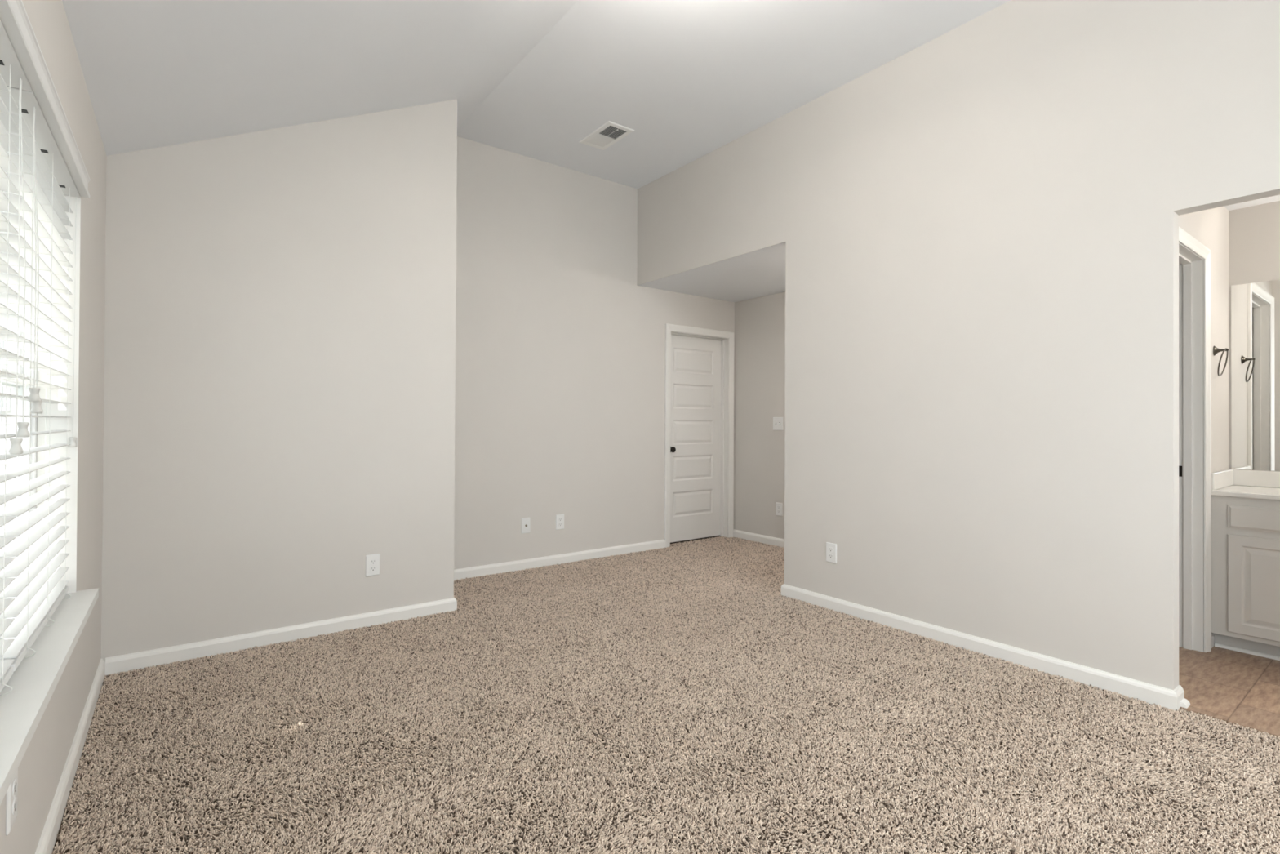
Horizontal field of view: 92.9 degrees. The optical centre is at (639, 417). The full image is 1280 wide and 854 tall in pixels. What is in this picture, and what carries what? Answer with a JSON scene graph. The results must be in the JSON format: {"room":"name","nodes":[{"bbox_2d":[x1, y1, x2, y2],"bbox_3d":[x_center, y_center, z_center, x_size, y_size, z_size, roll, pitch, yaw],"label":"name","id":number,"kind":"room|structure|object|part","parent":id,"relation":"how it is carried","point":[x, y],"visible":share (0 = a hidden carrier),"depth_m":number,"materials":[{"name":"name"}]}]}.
{"room":"empty bedroom","nodes":[
{"label":"empty bedroom","id":0,"kind":"room"},
{"bbox_2d":[0,0,106,853],"bbox_3d":[-1.153,0.052,0.915,0.160,2.556,6.350,1,0,-37],"label":"wall","id":1,"kind":"structure","parent":0,"point":[41,767],"depth_m":2.19,"materials":[{"name":"beige paint"}]},
{"bbox_2d":[5,768,17,835],"bbox_3d":[-1.359,0.821,1.318,0.008,0.124,0.078,1,0,-37],"label":"wall outlet","id":2,"kind":"object","parent":1,"relation":"attached to","point":[12,791],"visible":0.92,"depth_m":1.30,"materials":[{"name":"white plastic"}]},
{"bbox_2d":[12,797,17,814],"bbox_3d":[-1.357,0.842,1.319,0.002,0.029,0.036,1,0,-37],"label":"receptacle","id":3,"kind":"object","parent":2,"relation":"attached to","point":[14,799],"depth_m":1.32,"materials":[{"name":"grey plastic"}]},
{"bbox_2d":[12,778,17,795],"bbox_3d":[-1.357,0.801,1.320,0.002,0.029,0.036,1,0,-37],"label":"receptacle","id":4,"kind":"object","parent":2,"relation":"attached to","point":[14,780],"depth_m":1.32,"materials":[{"name":"grey plastic"}]},
{"bbox_2d":[0,151,98,804],"bbox_3d":[-1.477,-0.099,1.395,0.218,1.469,1.805,1,0,-37],"label":"window","id":5,"kind":"structure","parent":1,"relation":"in","point":[34,681],"depth_m":2.01,"materials":[{"name":"white plastic"}]},
{"bbox_3d":[-1.805,-0.448,1.674,0.024,0.699,0.848,1,0,-37],"label":"sash","id":6,"kind":"part","parent":5,"relation":"part of","materials":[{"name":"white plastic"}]},
{"bbox_2d":[0,19,32,695],"bbox_3d":[-1.200,-0.108,1.063,0.077,1.424,0.882,1,0,-37],"label":"window blind","id":7,"kind":"object","parent":5,"relation":"attached to","point":[12,74],"visible":0.99,"depth_m":1.35,"materials":[{"name":"white"}]},
{"bbox_3d":[-1.399,-0.096,1.309,0.052,1.354,0.006,1,0,-37],"label":"ladder cord","id":8,"kind":"part","parent":7,"relation":"part of","materials":[{"name":"white fabric"}]},
{"bbox_3d":[-1.212,0.585,1.052,0.046,0.019,0.874,1,0,-37],"label":"rail","id":9,"kind":"part","parent":7,"relation":"part of","materials":[{"name":"white"}]},
{"bbox_3d":[-1.392,-0.364,1.362,0.043,0.820,0.004,0,-1,42],"label":"lift cord","id":10,"kind":"part","parent":7,"relation":"part of","materials":[{"name":"white fabric"}]},
{"bbox_3d":[-1.416,-0.382,1.394,0.004,0.785,0.024,0,0,-16],"label":"lift cord","id":11,"kind":"part","parent":7,"relation":"part of","materials":[{"name":"white fabric"}]},
{"bbox_3d":[-1.788,0.221,1.685,0.024,0.719,0.848,1,0,-37],"label":"sash","id":12,"kind":"part","parent":5,"relation":"part of","materials":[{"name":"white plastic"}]},
{"bbox_3d":[-1.539,-0.099,1.346,0.057,1.468,1.760,1,0,-37],"label":"frame","id":13,"kind":"part","parent":5,"relation":"part of","materials":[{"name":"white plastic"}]},
{"bbox_2d":[0,85,80,671],"bbox_3d":[-1.725,-0.106,1.764,0.080,1.424,0.853,1,0,-37],"label":"window blind","id":14,"kind":"object","parent":5,"relation":"attached to","point":[37,590],"visible":0.92,"depth_m":1.67,"materials":[{"name":"white plastic"}]},
{"bbox_3d":[-1.557,-0.095,1.519,0.052,1.354,0.006,1,0,-37],"label":"ladder cord","id":15,"kind":"part","parent":14,"relation":"part of","materials":[{"name":"white plastic"}]},
{"bbox_3d":[-1.739,0.587,1.751,0.046,0.019,0.844,1,0,-37],"label":"rail","id":16,"kind":"part","parent":14,"relation":"part of","materials":[{"name":"white"}]},
{"bbox_3d":[-1.501,-0.424,1.506,0.010,0.700,0.002,1,0,-37],"label":"lift cord","id":17,"kind":"part","parent":14,"relation":"part of","materials":[{"name":"white fabric"}]},
{"bbox_3d":[-1.504,-0.410,1.513,0.014,0.729,0.002,1,0,-37],"label":"lift cord","id":18,"kind":"part","parent":14,"relation":"part of","materials":[{"name":"white fabric"}]},
{"bbox_3d":[-1.730,-0.095,1.748,0.052,1.354,0.006,1,0,-37],"label":"ladder cord","id":19,"kind":"part","parent":14,"relation":"part of","materials":[{"name":"white fabric"}]},
{"bbox_3d":[-1.929,-0.094,2.012,0.052,1.354,0.006,1,0,-37],"label":"ladder cord","id":20,"kind":"part","parent":14,"relation":"part of","materials":[{"name":"white plastic"}]},
{"bbox_3d":[-1.959,-0.353,2.108,0.005,0.840,0.002,1,0,-37],"label":"lift cord","id":21,"kind":"part","parent":14,"relation":"part of","materials":[{"name":"white fabric"}]},
{"bbox_2d":[0,0,90,198],"bbox_3d":[-1.414,-0.807,1.429,0.024,0.066,1.764,1,0,-37],"label":"blind valance","id":22,"kind":"object","parent":5,"relation":"attached to","point":[14,17],"visible":1,"depth_m":1.44,"materials":[{"name":"white wood"}]},
{"bbox_3d":[-1.457,0.620,1.408,0.159,0.028,1.805,1,0,-37],"label":"sill","id":23,"kind":"part","parent":5,"relation":"part of","materials":[{"name":"white paint"}]},
{"bbox_2d":[35,657,105,853],"bbox_3d":[-0.885,1.149,0.690,0.016,0.081,5.340,1,0,-37],"label":"baseboard","id":24,"kind":"structure","parent":1,"relation":"attached to","point":[52,824],"depth_m":1.95,"materials":[{"name":"white paint"}]},
{"bbox_2d":[101,99,457,661],"bbox_3d":[-2.039,-0.338,3.611,1.663,3.361,0.709,1,0,-37],"label":"wall","id":25,"kind":"structure","parent":0,"point":[279,380],"depth_m":3.25,"materials":[{"name":"beige paint"}]},
{"bbox_2d":[365,553,380,576],"bbox_3d":[-1.549,0.853,3.528,0.078,0.124,0.008,1,0,-37],"label":"wall outlet","id":26,"kind":"object","parent":25,"relation":"attached to","point":[372,561],"visible":1,"depth_m":3.52,"materials":[{"name":"white plastic"}]},
{"bbox_2d":[369,565,376,571],"bbox_3d":[-1.547,0.873,3.526,0.036,0.029,0.002,1,0,-37],"label":"receptacle","id":27,"kind":"object","parent":26,"relation":"attached to","point":[372,568],"depth_m":3.53,"materials":[{"name":"grey plastic"}]},
{"bbox_2d":[369,559,376,564],"bbox_3d":[-1.547,0.832,3.526,0.036,0.029,0.002,1,0,-37],"label":"receptacle","id":28,"kind":"object","parent":26,"relation":"attached to","point":[371,561],"depth_m":3.52,"materials":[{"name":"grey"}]},
{"bbox_2d":[105,538,665,675],"bbox_3d":[-1.123,1.172,4.288,3.935,0.081,0.725,1,0,-37],"label":"baseboard","id":29,"kind":"structure","parent":25,"relation":"attached to","point":[136,660],"depth_m":3.40,"materials":[{"name":"white paint"}]},
{"bbox_2d":[62,0,1010,188],"bbox_3d":[0.334,-1.694,2.040,3.860,1.122,6.350,1,0,-37],"label":"ceiling","id":30,"kind":"structure","parent":0,"point":[534,79],"depth_m":3.20,"materials":[{"name":"paint"}]},
{"bbox_2d":[579,120,634,150],"bbox_3d":[-0.253,-2.098,4.550,0.227,0.018,0.407,1,0,-37],"label":"ceiling vent","id":31,"kind":"object","parent":30,"relation":"in","point":[616,131],"visible":1,"depth_m":4.53,"materials":[{"name":"white metal"}]},
{"bbox_2d":[453,136,734,569],"bbox_3d":[-0.342,-0.369,5.418,3.453,3.466,0.135,1,0,-37],"label":"wall","id":32,"kind":"structure","parent":0,"point":[559,407],"depth_m":5.05,"materials":[{"name":"beige paint"}]},
{"bbox_2d":[521,517,530,533],"bbox_3d":[-0.913,0.864,4.886,0.078,0.124,0.022,1,0,-37],"label":"cable plate","id":33,"kind":"object","parent":32,"relation":"attached to","point":[526,522],"visible":1,"depth_m":4.89,"materials":[{"name":"white plastic"}]},
{"bbox_2d":[555,514,564,529],"bbox_3d":[-0.666,0.868,5.080,0.078,0.124,0.008,1,0,-37],"label":"wall outlet","id":34,"kind":"object","parent":32,"relation":"attached to","point":[559,517],"visible":1,"depth_m":5.08,"materials":[{"name":"white plastic"}]},
{"bbox_2d":[664,323,733,547],"bbox_3d":[0.564,0.171,6.088,0.914,2.125,0.152,1,0,-37],"label":"door","id":35,"kind":"structure","parent":32,"relation":"in","point":[699,397],"depth_m":6.16,"materials":[{"name":"white paint"}]},
{"bbox_3d":[0.310,0.307,5.899,0.062,0.062,0.071,1,0,-37],"label":"knob","id":36,"kind":"part","parent":35,"relation":"part of","materials":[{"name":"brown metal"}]},
{"bbox_3d":[0.528,0.853,6.125,0.540,0.245,0.030,1,0,-37],"label":"panel","id":37,"kind":"part","parent":35,"relation":"part of","materials":[{"name":"white paint"}]},
{"bbox_3d":[0.530,0.497,6.128,0.540,0.245,0.030,1,0,-37],"label":"panel","id":38,"kind":"part","parent":35,"relation":"part of","materials":[{"name":"white paint"}]},
{"bbox_3d":[0.532,0.142,6.130,0.540,0.245,0.030,1,0,-37],"label":"panel","id":39,"kind":"part","parent":35,"relation":"part of","materials":[{"name":"white paint"}]},
{"bbox_3d":[0.534,-0.214,6.133,0.540,0.245,0.030,1,0,-37],"label":"panel","id":40,"kind":"part","parent":35,"relation":"part of","materials":[{"name":"white paint"}]},
{"bbox_3d":[0.536,-0.569,6.135,0.540,0.245,0.030,1,0,-37],"label":"panel","id":41,"kind":"part","parent":35,"relation":"part of","materials":[{"name":"white paint"}]},
{"bbox_2d":[52,535,1279,853],"bbox_3d":[0.737,1.278,2.909,5.280,0.150,6.965,1,0,-37],"label":"floor","id":42,"kind":"structure","parent":0,"point":[780,837],"depth_m":2.26,"materials":[{"name":"beige carpet"}]},
{"bbox_2d":[52,535,1279,853],"bbox_3d":[0.519,1.206,2.865,4.874,0.017,5.187,1,0,-37],"label":"carpet","id":43,"kind":"object","parent":42,"relation":"on","point":[994,668],"visible":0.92,"depth_m":2.27,"materials":[{"name":"beige carpet"}]},
{"bbox_2d":[1211,495,1279,660],"bbox_3d":[3.584,0.816,2.893,0.513,0.806,1.211,1,0,-37],"label":"vanity cabinet","id":44,"kind":"object","parent":42,"relation":"on","point":[1246,531],"visible":0.95,"depth_m":3.12,"materials":[{"name":"white paint"}]},
{"bbox_2d":[1210,469,1279,500],"bbox_3d":[3.588,0.352,2.891,0.520,0.117,1.222,1,0,-37],"label":"countertop","id":45,"kind":"structure","parent":44,"relation":"on","point":[1243,483],"depth_m":3.37,"materials":[{"name":"stone"}]},
{"bbox_3d":[3.433,1.209,2.771,0.016,0.016,1.199,1,0,-37],"label":"shoe moulding","id":46,"kind":"part","parent":44,"relation":"part of","materials":[{"name":"white paint"}]},
{"bbox_3d":[3.172,0.512,3.034,0.018,0.120,0.350,1,0,-37],"label":"drawer","id":47,"kind":"part","parent":44,"relation":"part of","materials":[{"name":"white paint"}]},
{"bbox_3d":[3.170,0.858,3.031,0.018,0.507,0.350,1,0,-37],"label":"cabinet door","id":48,"kind":"part","parent":44,"relation":"part of","materials":[{"name":"white paint"}]},
{"bbox_2d":[637,242,785,302],"bbox_3d":[1.193,-1.222,5.012,1.265,0.020,2.365,1,0,-37],"label":"ceiling","id":49,"kind":"structure","parent":0,"point":[760,273],"depth_m":5.30,"materials":[{"name":"paint"}]},
{"bbox_2d":[733,291,785,538],"bbox_3d":[1.304,0.070,5.017,1.301,2.601,2.485,1,0,-37],"label":"wall","id":50,"kind":"structure","parent":0,"point":[759,390],"depth_m":6.05,"materials":[{"name":"beige paint"}]},
{"bbox_2d":[773,417,782,430],"bbox_3d":[1.325,0.056,5.856,0.016,0.126,0.122,1,0,-37],"label":"light switch","id":51,"kind":"object","parent":50,"relation":"attached to","point":[777,421],"visible":1,"depth_m":5.86,"materials":[{"name":"white plastic"}]},
{"bbox_2d":[775,502,782,515],"bbox_3d":[1.334,0.876,5.839,0.008,0.124,0.078,1,0,-37],"label":"wall outlet","id":52,"kind":"object","parent":50,"relation":"attached to","point":[779,508],"visible":1,"depth_m":5.83,"materials":[{"name":"white plastic"}]},
{"bbox_2d":[636,0,1279,689],"bbox_3d":[1.873,-0.372,3.112,0.088,3.466,6.215,1,0,-37],"label":"wall","id":53,"kind":"structure","parent":0,"point":[978,227],"depth_m":3.08,"materials":[{"name":"beige paint"}]},
{"bbox_2d":[826,542,836,563],"bbox_3d":[1.220,0.860,3.882,0.008,0.124,0.078,1,0,-37],"label":"wall outlet","id":54,"kind":"object","parent":53,"relation":"attached to","point":[831,548],"visible":1,"depth_m":3.88,"materials":[{"name":"white plastic"}]},
{"bbox_2d":[828,553,833,558],"bbox_3d":[1.218,0.881,3.880,0.002,0.029,0.036,1,0,-37],"label":"receptacle","id":55,"kind":"object","parent":54,"relation":"attached to","point":[830,555],"depth_m":3.88,"materials":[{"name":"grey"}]},
{"bbox_2d":[828,546,833,551],"bbox_3d":[1.218,0.840,3.881,0.002,0.029,0.036,1,0,-37],"label":"receptacle","id":56,"kind":"object","parent":54,"relation":"attached to","point":[830,548],"depth_m":3.88,"materials":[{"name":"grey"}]},
{"bbox_2d":[733,528,1183,711],"bbox_3d":[1.601,1.187,4.420,1.285,0.081,3.789,1,0,-37],"label":"baseboard","id":57,"kind":"structure","parent":53,"relation":"attached to","point":[1171,699],"depth_m":3.09,"materials":[{"name":"white paint"}]},
{"bbox_2d":[1180,697,1190,708],"bbox_3d":[2.293,1.199,2.557,0.056,0.021,0.021,1,0,-37],"label":"trim","id":58,"kind":"structure","parent":53,"relation":"attached to","point":[1184,703],"depth_m":2.55,"materials":[{"name":"white paint"}]},
{"bbox_2d":[1178,206,1229,472],"bbox_3d":[2.812,0.001,3.148,1.460,2.430,0.115,1,0,-37],"label":"wall","id":59,"kind":"structure","parent":0,"point":[1210,227],"depth_m":3.38,"materials":[{"name":"paint"}]},
{"bbox_2d":[1178,226,1211,652],"bbox_3d":[2.613,0.168,2.985,0.851,2.111,0.134,1,0,-37],"label":"door frame","id":60,"kind":"structure","parent":59,"relation":"attached to","point":[1194,258],"depth_m":3.19,"materials":[{"name":"white paint"}]},
{"bbox_3d":[2.876,0.283,3.242,0.002,0.057,0.022,1,0,-37],"label":"strike plate","id":61,"kind":"part","parent":60,"relation":"part of","materials":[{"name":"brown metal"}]},
{"bbox_2d":[1211,632,1213,648],"bbox_3d":[3.025,1.187,3.225,0.108,0.081,0.012,1,0,-37],"label":"baseboard","id":62,"kind":"structure","parent":59,"relation":"attached to","point":[1212,633],"depth_m":3.23,"materials":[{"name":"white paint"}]},
{"bbox_2d":[1213,346,1228,376],"bbox_3d":[3.144,-0.309,3.289,0.151,0.168,0.058,1,0,-37],"label":"towel ring","id":63,"kind":"object","parent":59,"relation":"attached to","point":[1215,350],"visible":1,"depth_m":3.30,"materials":[{"name":"silver metal"}]},
{"bbox_3d":[3.146,-0.366,3.291,0.054,0.054,0.058,1,0,-37],"label":"post","id":64,"kind":"part","parent":63,"relation":"part of","materials":[{"name":"silver metal"}]},
{"bbox_2d":[1224,195,1279,210],"bbox_3d":[3.187,-1.265,2.768,1.580,0.100,3.420,1,0,-37],"label":"ceiling","id":65,"kind":"structure","parent":0,"point":[1274,198],"depth_m":3.42,"materials":[{"name":"paint"}]},
{"bbox_2d":[1228,200,1279,471],"bbox_3d":[3.727,0.006,3.246,0.120,2.430,3.300,1,0,-37],"label":"wall","id":66,"kind":"structure","parent":0,"point":[1254,232],"depth_m":3.47,"materials":[{"name":"paint"}]},
{"bbox_2d":[1231,279,1279,471],"bbox_3d":[3.800,-0.238,3.047,0.006,1.063,1.213,1,0,-37],"label":"wall mirror","id":67,"kind":"object","parent":66,"relation":"attached to","point":[1255,306],"visible":1,"depth_m":3.45,"materials":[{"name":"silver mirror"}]},
{"bbox_2d":[1233,469,1279,488],"bbox_3d":[3.787,0.341,3.042,0.020,0.090,1.222,1,0,-37],"label":"backsplash","id":68,"kind":"structure","parent":66,"relation":"attached to","point":[1241,477],"depth_m":3.43,"materials":[{"name":"stone"}]},
{"label":"outside","id":69,"kind":"structure","parent":0,"visible":0},
{"bbox_3d":[-9.939,1.888,13.166,60.000,0.150,57.000,1,0,-37],"label":"ground","id":70,"kind":"structure","parent":69,"visible":0},
{"bbox_2d":[0,191,11,530],"bbox_3d":[-13.371,-2.026,9.964,13.400,7.600,7.000,1,0,-37],"label":"house","id":71,"kind":"structure","parent":70,"relation":"on","point":[4,343],"depth_m":9.09,"materials":[{"name":"white"}]},
{"bbox_3d":[-9.593,-0.383,8.915,0.360,0.440,0.014,1,0,-37],"label":"pane","id":72,"kind":"part","parent":71,"relation":"part of","materials":[{"name":"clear glass"}]},
{"bbox_3d":[-9.589,-1.083,8.919,0.360,0.440,0.014,1,0,-37],"label":"pane","id":73,"kind":"part","parent":71,"relation":"part of","materials":[{"name":"clear glass"}]},
{"bbox_2d":[0,480,10,491],"bbox_3d":[-7.157,1.018,4.083,6.500,1.500,0.160,1,0,-37],"label":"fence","id":74,"kind":"object","parent":70,"relation":"on","point":[7,482],"visible":0.02,"depth_m":5.27,"materials":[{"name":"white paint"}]}
]}

